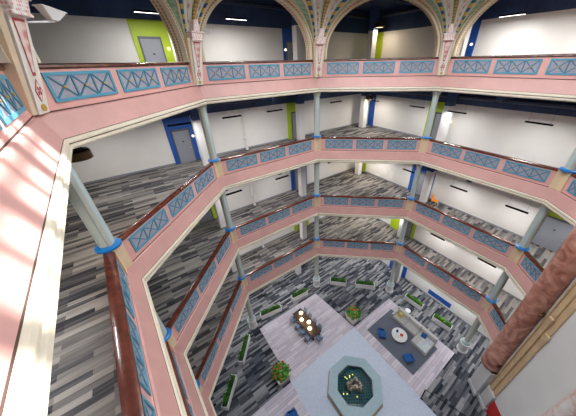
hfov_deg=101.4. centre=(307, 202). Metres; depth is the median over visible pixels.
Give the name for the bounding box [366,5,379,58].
square column
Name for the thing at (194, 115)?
square column
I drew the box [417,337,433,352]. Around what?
throw blanket
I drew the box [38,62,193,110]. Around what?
balcony railing
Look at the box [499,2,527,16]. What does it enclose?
linear light
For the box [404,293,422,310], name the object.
planter
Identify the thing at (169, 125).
linear light
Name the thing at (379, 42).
wall
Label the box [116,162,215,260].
balcony railing
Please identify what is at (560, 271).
stone column
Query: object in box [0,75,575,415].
fascia
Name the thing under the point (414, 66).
balcony railing
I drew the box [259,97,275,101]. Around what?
beam
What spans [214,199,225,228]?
square column
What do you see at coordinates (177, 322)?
balcony railing
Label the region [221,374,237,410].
planter
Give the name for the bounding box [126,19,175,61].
wall
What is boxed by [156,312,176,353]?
column
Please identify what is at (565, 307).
pilaster
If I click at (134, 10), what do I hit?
linear light
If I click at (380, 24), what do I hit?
bell pendant
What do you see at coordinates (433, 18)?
arch
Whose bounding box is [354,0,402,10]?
ceiling
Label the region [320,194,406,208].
balcony railing
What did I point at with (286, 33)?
wall
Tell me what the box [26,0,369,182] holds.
wall
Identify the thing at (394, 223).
wall
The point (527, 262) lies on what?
balcony railing
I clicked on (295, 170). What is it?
door
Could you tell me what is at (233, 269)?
square column
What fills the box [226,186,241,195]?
linear light
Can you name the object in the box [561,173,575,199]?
balcony railing
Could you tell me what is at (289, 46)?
door
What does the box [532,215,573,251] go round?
door
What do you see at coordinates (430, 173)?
square column
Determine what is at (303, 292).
planter
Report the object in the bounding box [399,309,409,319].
cushion
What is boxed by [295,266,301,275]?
square column
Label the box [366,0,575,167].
wall
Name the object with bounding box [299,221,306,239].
square column
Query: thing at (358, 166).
square column
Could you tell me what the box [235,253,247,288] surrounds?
column
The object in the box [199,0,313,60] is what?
arch
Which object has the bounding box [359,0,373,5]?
beam
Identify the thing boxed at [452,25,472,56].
square column
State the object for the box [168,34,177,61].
square column
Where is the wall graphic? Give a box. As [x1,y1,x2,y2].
[428,289,450,307]
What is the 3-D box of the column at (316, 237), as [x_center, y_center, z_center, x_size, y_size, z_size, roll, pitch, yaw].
[0.865,2.691,22.959,0.714,4.250,0.714,-1,31,0]
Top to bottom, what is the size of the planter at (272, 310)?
0.956 m
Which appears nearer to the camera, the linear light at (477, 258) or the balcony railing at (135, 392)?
the balcony railing at (135, 392)
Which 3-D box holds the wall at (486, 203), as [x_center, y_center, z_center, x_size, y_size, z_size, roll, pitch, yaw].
[13.691,-0.708,18.352,0.250,4.510,26.617,-21,36,-30]
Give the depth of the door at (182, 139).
16.40 m
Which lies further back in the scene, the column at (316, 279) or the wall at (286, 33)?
the column at (316, 279)
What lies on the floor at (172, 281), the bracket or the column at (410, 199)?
the column at (410, 199)
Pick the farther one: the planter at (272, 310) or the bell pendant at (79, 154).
the planter at (272, 310)
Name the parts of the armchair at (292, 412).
seat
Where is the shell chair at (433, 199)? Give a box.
[430,195,438,204]
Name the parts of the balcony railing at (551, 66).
lattice panel, handrail, lattice panel, lattice panel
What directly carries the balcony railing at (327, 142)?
on the fascia at (167, 397)
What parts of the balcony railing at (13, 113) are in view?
lattice panel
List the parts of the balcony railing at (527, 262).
lattice panel, handrail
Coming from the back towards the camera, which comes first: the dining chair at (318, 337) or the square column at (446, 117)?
the dining chair at (318, 337)
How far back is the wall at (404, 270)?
27.43 m
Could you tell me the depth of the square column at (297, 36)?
16.64 m
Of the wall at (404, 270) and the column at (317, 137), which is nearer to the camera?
the column at (317, 137)
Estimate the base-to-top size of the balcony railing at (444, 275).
1.040 m
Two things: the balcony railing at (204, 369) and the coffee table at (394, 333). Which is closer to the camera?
the balcony railing at (204, 369)
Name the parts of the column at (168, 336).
newel post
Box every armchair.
[286,409,297,415]
[378,327,385,339]
[401,353,414,363]
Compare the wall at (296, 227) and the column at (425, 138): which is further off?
the wall at (296, 227)
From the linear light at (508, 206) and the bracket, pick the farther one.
the linear light at (508, 206)
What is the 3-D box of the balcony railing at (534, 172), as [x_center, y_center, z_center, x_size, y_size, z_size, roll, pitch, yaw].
[11.067,-2.780,14.998,0.310,1.040,7.386,-21,36,-30]
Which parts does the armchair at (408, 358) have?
seat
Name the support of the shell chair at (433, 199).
on the floor at (172, 281)
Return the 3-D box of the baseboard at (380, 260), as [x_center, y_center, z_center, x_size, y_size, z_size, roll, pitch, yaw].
[13.688,10.469,24.717,0.020,0.120,26.387,-21,36,-30]
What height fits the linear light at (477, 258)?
1.442 m
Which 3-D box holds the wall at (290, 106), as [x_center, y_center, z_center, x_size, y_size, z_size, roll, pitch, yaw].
[-1.083,-7.391,21.133,1.750,3.070,0.090,-22,37,-31]
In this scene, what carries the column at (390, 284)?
on the floor at (255, 386)
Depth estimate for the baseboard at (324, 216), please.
24.86 m
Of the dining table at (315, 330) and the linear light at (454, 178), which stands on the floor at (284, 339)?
the dining table at (315, 330)
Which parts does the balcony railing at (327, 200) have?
lattice panel, lattice panel, handrail, lattice panel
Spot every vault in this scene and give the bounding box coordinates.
[0,0,67,115]
[166,0,211,85]
[290,0,355,76]
[423,0,486,74]
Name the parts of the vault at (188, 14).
rope moulding, rope moulding, flood lamp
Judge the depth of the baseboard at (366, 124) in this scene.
22.38 m
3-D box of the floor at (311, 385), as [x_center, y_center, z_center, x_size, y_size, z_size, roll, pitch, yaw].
[3.577,14.604,18.327,7.553,0.012,6.892,-23,37,-31]
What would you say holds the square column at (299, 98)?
on the floor at (84, 381)
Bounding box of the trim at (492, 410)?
[486,401,500,415]
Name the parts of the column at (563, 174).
newel post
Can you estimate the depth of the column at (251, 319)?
22.07 m
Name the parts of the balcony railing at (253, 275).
lattice panel, lattice panel, lattice panel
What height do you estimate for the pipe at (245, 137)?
3.000 m
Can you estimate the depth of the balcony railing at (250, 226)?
18.81 m
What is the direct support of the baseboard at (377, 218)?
attached to the wall at (451, 251)
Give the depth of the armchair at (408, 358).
19.79 m
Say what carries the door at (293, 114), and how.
in the wall at (290, 106)
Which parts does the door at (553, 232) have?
frame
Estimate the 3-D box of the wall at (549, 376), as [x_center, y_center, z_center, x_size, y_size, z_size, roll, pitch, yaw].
[12.830,3.796,8.777,0.550,24.840,4.490,3,31,7]
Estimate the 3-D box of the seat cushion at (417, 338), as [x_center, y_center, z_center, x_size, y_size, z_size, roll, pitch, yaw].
[10.278,12.415,20.943,1.600,0.180,1.430,-21,36,-30]
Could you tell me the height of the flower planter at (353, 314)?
1.599 m
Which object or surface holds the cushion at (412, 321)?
on the sectional sofa
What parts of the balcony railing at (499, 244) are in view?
lattice panel, lattice panel, lattice panel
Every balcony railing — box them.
[0,65,31,147]
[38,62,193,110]
[103,251,156,415]
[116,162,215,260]
[165,232,231,340]
[165,341,193,415]
[195,280,242,386]
[203,60,313,84]
[220,137,313,174]
[235,196,313,237]
[246,240,314,283]
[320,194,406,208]
[320,238,396,251]
[321,136,420,151]
[322,57,438,76]
[401,245,485,304]
[412,200,514,256]
[426,139,558,186]
[446,53,575,78]
[488,303,506,331]
[517,251,544,282]
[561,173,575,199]
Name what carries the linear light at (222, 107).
hanging from the ceiling
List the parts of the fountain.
stone spout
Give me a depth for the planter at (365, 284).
26.26 m
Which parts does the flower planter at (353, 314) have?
pot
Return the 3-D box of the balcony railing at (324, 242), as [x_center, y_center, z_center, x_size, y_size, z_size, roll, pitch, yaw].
[4.934,4.195,23.407,7.738,1.040,0.310,2,31,6]
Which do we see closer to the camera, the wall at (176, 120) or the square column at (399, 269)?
the wall at (176, 120)
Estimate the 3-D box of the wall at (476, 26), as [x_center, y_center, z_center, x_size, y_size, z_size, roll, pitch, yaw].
[10.793,-11.034,16.832,0.090,3.070,2.050,-21,36,-30]
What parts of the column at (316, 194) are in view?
newel post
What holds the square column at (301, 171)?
on the floor at (172, 281)
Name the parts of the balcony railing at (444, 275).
lattice panel, lattice panel, lattice panel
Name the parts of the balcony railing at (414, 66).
lattice panel, lattice panel, handrail, lattice panel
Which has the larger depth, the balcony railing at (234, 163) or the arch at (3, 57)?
the balcony railing at (234, 163)
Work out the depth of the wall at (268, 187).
22.21 m
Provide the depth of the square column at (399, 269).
26.26 m
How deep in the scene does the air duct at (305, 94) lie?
17.30 m
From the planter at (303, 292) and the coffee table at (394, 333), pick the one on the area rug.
the coffee table at (394, 333)
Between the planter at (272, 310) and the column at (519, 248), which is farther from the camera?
the planter at (272, 310)
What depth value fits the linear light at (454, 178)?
18.02 m
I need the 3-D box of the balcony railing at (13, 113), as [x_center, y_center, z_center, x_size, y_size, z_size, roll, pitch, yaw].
[-4.077,-0.984,2.649,0.310,1.040,7.441,-24,38,-33]
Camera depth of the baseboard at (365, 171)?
19.69 m
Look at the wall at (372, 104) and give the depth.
24.57 m
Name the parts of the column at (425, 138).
newel post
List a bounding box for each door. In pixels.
[137,36,166,61]
[170,128,196,163]
[199,208,213,223]
[286,41,292,59]
[291,111,296,138]
[294,168,297,189]
[405,221,413,237]
[415,172,425,194]
[430,112,441,138]
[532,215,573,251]
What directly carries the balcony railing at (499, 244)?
on the fascia at (520, 279)
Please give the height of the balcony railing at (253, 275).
1.040 m
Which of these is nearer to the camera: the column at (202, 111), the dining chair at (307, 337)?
the column at (202, 111)
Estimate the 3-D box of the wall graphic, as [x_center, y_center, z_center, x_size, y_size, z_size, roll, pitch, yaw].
[13.655,9.953,24.431,0.030,0.600,2.350,-21,36,-30]
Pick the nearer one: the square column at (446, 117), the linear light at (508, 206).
the linear light at (508, 206)
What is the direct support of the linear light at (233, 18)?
hanging from the ceiling
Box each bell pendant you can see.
[71,147,93,162]
[366,92,373,99]
[375,9,384,27]
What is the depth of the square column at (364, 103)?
23.52 m
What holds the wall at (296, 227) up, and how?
attached to the wall at (291, 229)
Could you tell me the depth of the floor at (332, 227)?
22.73 m
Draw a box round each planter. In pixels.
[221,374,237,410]
[237,333,249,364]
[260,304,281,319]
[271,360,290,385]
[291,288,307,301]
[330,277,345,285]
[345,305,361,324]
[355,279,374,288]
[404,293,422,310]
[431,313,452,331]
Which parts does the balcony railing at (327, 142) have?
lattice panel, lattice panel, handrail, lattice panel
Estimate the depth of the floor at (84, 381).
7.51 m
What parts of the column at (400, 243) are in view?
newel post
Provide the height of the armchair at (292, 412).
0.784 m
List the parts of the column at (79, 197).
newel post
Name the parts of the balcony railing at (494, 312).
lattice panel, handrail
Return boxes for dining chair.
[299,327,306,337]
[304,333,311,340]
[315,334,322,341]
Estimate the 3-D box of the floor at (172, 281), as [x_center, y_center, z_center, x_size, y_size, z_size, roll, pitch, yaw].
[3.036,5.382,12.812,36.682,0.001,37.164,-1,31,0]
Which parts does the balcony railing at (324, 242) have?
lattice panel, lattice panel, handrail, lattice panel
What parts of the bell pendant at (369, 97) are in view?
lamp shade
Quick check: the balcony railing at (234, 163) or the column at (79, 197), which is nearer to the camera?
the column at (79, 197)
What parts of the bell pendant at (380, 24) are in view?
lamp shade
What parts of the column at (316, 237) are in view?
newel post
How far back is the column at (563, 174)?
12.00 m
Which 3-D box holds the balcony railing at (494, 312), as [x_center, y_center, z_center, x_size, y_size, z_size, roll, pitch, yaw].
[13.367,8.206,16.453,0.310,1.040,2.130,3,31,7]
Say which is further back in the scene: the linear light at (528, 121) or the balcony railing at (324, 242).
the balcony railing at (324, 242)
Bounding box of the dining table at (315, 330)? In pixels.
[293,308,320,340]
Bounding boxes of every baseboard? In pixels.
[83,123,358,184]
[230,167,354,212]
[240,216,325,255]
[365,171,522,237]
[366,124,556,167]
[377,218,521,300]
[380,260,488,339]
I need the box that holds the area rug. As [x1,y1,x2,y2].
[367,309,436,374]
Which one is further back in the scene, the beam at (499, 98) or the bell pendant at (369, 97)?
the bell pendant at (369, 97)
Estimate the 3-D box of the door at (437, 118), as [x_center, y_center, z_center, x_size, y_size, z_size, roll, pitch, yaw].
[10.903,-6.253,19.542,0.110,2.320,1.140,-21,36,-30]
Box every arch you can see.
[0,45,10,62]
[34,0,189,62]
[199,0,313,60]
[324,0,442,58]
[451,0,497,55]
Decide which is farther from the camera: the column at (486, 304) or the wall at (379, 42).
the wall at (379, 42)
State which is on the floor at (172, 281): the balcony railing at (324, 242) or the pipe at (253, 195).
the pipe at (253, 195)
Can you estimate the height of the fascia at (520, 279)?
0.910 m
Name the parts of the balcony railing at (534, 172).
lattice panel, lattice panel, handrail, lattice panel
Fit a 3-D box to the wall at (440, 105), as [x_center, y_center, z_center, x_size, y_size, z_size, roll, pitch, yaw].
[10.785,-6.722,19.598,0.090,3.070,1.900,-21,36,-30]
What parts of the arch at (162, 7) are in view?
moulding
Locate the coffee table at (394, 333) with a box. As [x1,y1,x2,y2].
[392,327,406,342]
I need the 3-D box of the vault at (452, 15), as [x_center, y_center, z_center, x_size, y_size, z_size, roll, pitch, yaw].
[8.051,-9.647,13.315,7.354,4.370,2.430,16,35,26]
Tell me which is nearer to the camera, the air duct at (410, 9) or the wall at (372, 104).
the air duct at (410, 9)
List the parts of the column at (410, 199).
newel post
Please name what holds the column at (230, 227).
on the floor at (172, 281)
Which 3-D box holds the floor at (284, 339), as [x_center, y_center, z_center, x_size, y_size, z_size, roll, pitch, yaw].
[3.807,14.775,18.029,18.040,0.020,18.595,-22,37,-30]
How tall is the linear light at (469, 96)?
1.462 m
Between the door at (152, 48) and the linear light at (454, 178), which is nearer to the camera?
the door at (152, 48)
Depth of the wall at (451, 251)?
20.94 m
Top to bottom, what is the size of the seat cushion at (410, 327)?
0.180 m
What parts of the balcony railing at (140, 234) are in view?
lattice panel, lattice panel, lattice panel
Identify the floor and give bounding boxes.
[47,124,415,415]
[147,168,555,325]
[187,216,520,376]
[211,256,490,415]
[252,293,453,415]
[291,327,419,415]
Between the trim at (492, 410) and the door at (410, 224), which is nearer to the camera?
the trim at (492, 410)
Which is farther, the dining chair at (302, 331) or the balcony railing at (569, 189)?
the dining chair at (302, 331)
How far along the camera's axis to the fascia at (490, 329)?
19.86 m
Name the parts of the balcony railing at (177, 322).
lattice panel, lattice panel, lattice panel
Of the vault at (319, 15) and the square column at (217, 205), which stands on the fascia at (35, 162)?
the vault at (319, 15)
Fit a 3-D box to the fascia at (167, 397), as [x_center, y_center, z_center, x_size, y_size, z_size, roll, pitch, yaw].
[3.509,0.982,10.882,19.621,0.910,19.400,-24,38,-33]
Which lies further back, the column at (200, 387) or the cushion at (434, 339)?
the cushion at (434, 339)
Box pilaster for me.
[477,280,575,410]
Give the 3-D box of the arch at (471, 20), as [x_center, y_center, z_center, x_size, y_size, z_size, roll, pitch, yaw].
[10.919,-9.012,11.219,0.550,3.280,7.034,-21,36,-30]
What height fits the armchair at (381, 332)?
0.784 m
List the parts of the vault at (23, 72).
arm, flood lamp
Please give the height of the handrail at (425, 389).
0.530 m
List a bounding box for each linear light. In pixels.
[133,1,157,13]
[167,115,190,126]
[222,107,241,118]
[225,2,246,19]
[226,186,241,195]
[447,96,469,113]
[450,178,468,191]
[477,258,495,267]
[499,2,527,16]
[505,202,531,213]
[525,100,561,125]
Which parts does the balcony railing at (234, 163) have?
lattice panel, handrail, lattice panel, lattice panel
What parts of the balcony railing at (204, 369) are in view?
lattice panel, lattice panel, lattice panel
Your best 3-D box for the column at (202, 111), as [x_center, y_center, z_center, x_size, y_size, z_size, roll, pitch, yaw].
[-5.684,-3.507,13.619,0.714,4.350,0.715,-1,31,0]
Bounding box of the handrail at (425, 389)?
[420,389,464,415]
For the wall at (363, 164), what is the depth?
27.50 m
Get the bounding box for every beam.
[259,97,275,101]
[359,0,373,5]
[393,0,414,5]
[495,96,516,101]
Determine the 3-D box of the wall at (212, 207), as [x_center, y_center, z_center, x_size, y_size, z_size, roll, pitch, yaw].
[-8.458,0.215,18.819,1.700,3.070,0.090,-22,37,-31]
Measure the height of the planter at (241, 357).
0.952 m
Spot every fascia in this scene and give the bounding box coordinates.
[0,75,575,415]
[126,150,575,415]
[173,205,533,415]
[201,247,498,415]
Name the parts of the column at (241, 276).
newel post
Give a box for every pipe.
[241,110,248,149]
[251,182,255,205]
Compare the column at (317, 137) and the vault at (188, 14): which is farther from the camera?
the column at (317, 137)
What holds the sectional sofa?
on the area rug
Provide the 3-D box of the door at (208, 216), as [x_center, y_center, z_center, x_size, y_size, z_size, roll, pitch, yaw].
[-8.403,0.568,18.957,1.140,2.320,0.110,-22,37,-31]
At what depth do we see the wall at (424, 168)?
22.32 m
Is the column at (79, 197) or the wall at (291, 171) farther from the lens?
the wall at (291, 171)
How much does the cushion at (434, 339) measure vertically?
0.440 m
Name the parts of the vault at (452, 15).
rope moulding, rope moulding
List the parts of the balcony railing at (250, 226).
lattice panel, lattice panel, lattice panel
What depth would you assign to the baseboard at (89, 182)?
16.46 m
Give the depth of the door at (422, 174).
22.19 m
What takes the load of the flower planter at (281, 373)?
on the floor at (255, 386)
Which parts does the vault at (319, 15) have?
rope moulding, rope moulding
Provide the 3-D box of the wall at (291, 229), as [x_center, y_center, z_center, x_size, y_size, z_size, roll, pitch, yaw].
[-4.705,2.614,23.382,26.331,4.350,0.250,-22,37,-31]
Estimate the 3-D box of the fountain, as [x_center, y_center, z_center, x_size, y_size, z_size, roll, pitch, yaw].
[3.639,14.246,18.235,4.139,0.700,4.139,-21,37,-30]
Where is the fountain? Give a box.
[327,356,382,415]
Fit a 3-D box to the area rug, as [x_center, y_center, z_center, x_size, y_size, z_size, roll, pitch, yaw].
[8.560,12.512,21.576,3.652,0.015,4.907,-22,37,-30]
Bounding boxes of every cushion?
[394,312,408,325]
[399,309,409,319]
[404,322,419,335]
[409,318,421,329]
[411,331,434,354]
[421,328,436,342]
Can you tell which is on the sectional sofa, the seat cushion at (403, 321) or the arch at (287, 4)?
the seat cushion at (403, 321)
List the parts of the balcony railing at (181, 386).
lattice panel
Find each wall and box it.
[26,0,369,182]
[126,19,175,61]
[161,116,200,163]
[196,205,216,224]
[225,162,354,210]
[239,216,323,254]
[282,28,291,59]
[286,102,295,138]
[290,168,306,190]
[294,220,308,230]
[362,163,365,171]
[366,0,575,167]
[366,163,540,236]
[367,94,375,125]
[375,32,383,57]
[379,218,523,299]
[381,260,487,337]
[389,260,406,277]
[390,219,416,238]
[407,164,436,198]
[423,101,444,135]
[464,20,481,55]
[494,278,575,415]
[548,210,564,220]
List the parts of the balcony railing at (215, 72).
lattice panel, handrail, lattice panel, lattice panel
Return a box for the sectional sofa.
[391,306,437,355]
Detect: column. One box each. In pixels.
[68,163,132,273]
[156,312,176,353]
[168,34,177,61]
[189,108,209,165]
[196,379,202,393]
[197,104,223,178]
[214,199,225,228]
[219,192,237,242]
[230,261,236,273]
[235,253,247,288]
[246,297,256,329]
[291,15,302,59]
[295,94,304,140]
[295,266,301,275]
[298,166,306,197]
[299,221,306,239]
[312,92,320,150]
[313,162,320,206]
[313,215,319,247]
[313,256,319,287]
[354,163,361,175]
[358,92,369,128]
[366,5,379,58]
[385,261,397,292]
[394,263,402,283]
[395,219,407,253]
[396,219,403,237]
[405,164,422,210]
[418,91,441,152]
[418,167,435,202]
[435,92,458,141]
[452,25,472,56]
[456,317,480,353]
[468,225,575,395]
[481,271,508,311]
[508,204,550,263]
[540,388,575,415]
[549,147,575,191]
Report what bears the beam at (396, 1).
attached to the ceiling
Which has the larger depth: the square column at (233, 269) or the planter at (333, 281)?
the planter at (333, 281)
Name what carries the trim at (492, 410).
attached to the wall at (549, 376)
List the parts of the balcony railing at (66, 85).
lattice panel, handrail, lattice panel, lattice panel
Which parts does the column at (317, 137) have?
newel post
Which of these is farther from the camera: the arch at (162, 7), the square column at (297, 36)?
the square column at (297, 36)
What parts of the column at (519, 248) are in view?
newel post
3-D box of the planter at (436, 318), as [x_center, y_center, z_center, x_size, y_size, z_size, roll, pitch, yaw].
[12.853,11.353,22.454,0.586,0.974,1.680,-25,39,-34]
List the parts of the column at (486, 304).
newel post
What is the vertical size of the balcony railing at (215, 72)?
1.040 m
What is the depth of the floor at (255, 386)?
22.34 m
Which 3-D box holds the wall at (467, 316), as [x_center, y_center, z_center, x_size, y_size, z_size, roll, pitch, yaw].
[13.753,8.393,23.557,0.250,5.070,26.387,-21,36,-30]
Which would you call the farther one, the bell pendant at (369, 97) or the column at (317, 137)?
the bell pendant at (369, 97)
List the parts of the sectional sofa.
backrest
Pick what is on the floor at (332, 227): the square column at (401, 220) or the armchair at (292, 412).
the square column at (401, 220)
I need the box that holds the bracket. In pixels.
[538,312,545,317]
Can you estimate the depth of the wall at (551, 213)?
15.18 m
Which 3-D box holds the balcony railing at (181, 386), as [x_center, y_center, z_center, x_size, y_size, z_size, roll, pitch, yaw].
[-3.886,7.834,7.968,0.310,1.040,7.441,-24,38,-33]
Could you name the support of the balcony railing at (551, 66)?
on the fascia at (35, 162)
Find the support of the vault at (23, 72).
on the fascia at (35, 162)
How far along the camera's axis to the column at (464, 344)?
19.83 m
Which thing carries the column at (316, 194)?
on the floor at (172, 281)
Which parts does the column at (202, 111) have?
newel post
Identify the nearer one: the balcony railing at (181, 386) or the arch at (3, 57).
the arch at (3, 57)
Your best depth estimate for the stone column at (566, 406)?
10.75 m
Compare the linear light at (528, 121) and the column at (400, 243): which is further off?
the column at (400, 243)
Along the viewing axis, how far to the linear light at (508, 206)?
15.40 m
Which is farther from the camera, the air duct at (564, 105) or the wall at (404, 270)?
the wall at (404, 270)
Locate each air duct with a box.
[209,92,332,106]
[220,0,368,18]
[382,6,421,16]
[387,91,575,109]
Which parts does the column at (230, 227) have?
newel post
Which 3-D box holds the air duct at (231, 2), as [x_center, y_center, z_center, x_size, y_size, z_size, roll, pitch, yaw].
[-3.875,-12.658,14.930,23.100,0.280,0.280,-22,37,-31]
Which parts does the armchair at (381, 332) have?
seat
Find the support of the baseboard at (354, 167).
attached to the wall at (268, 187)
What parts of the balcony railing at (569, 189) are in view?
lattice panel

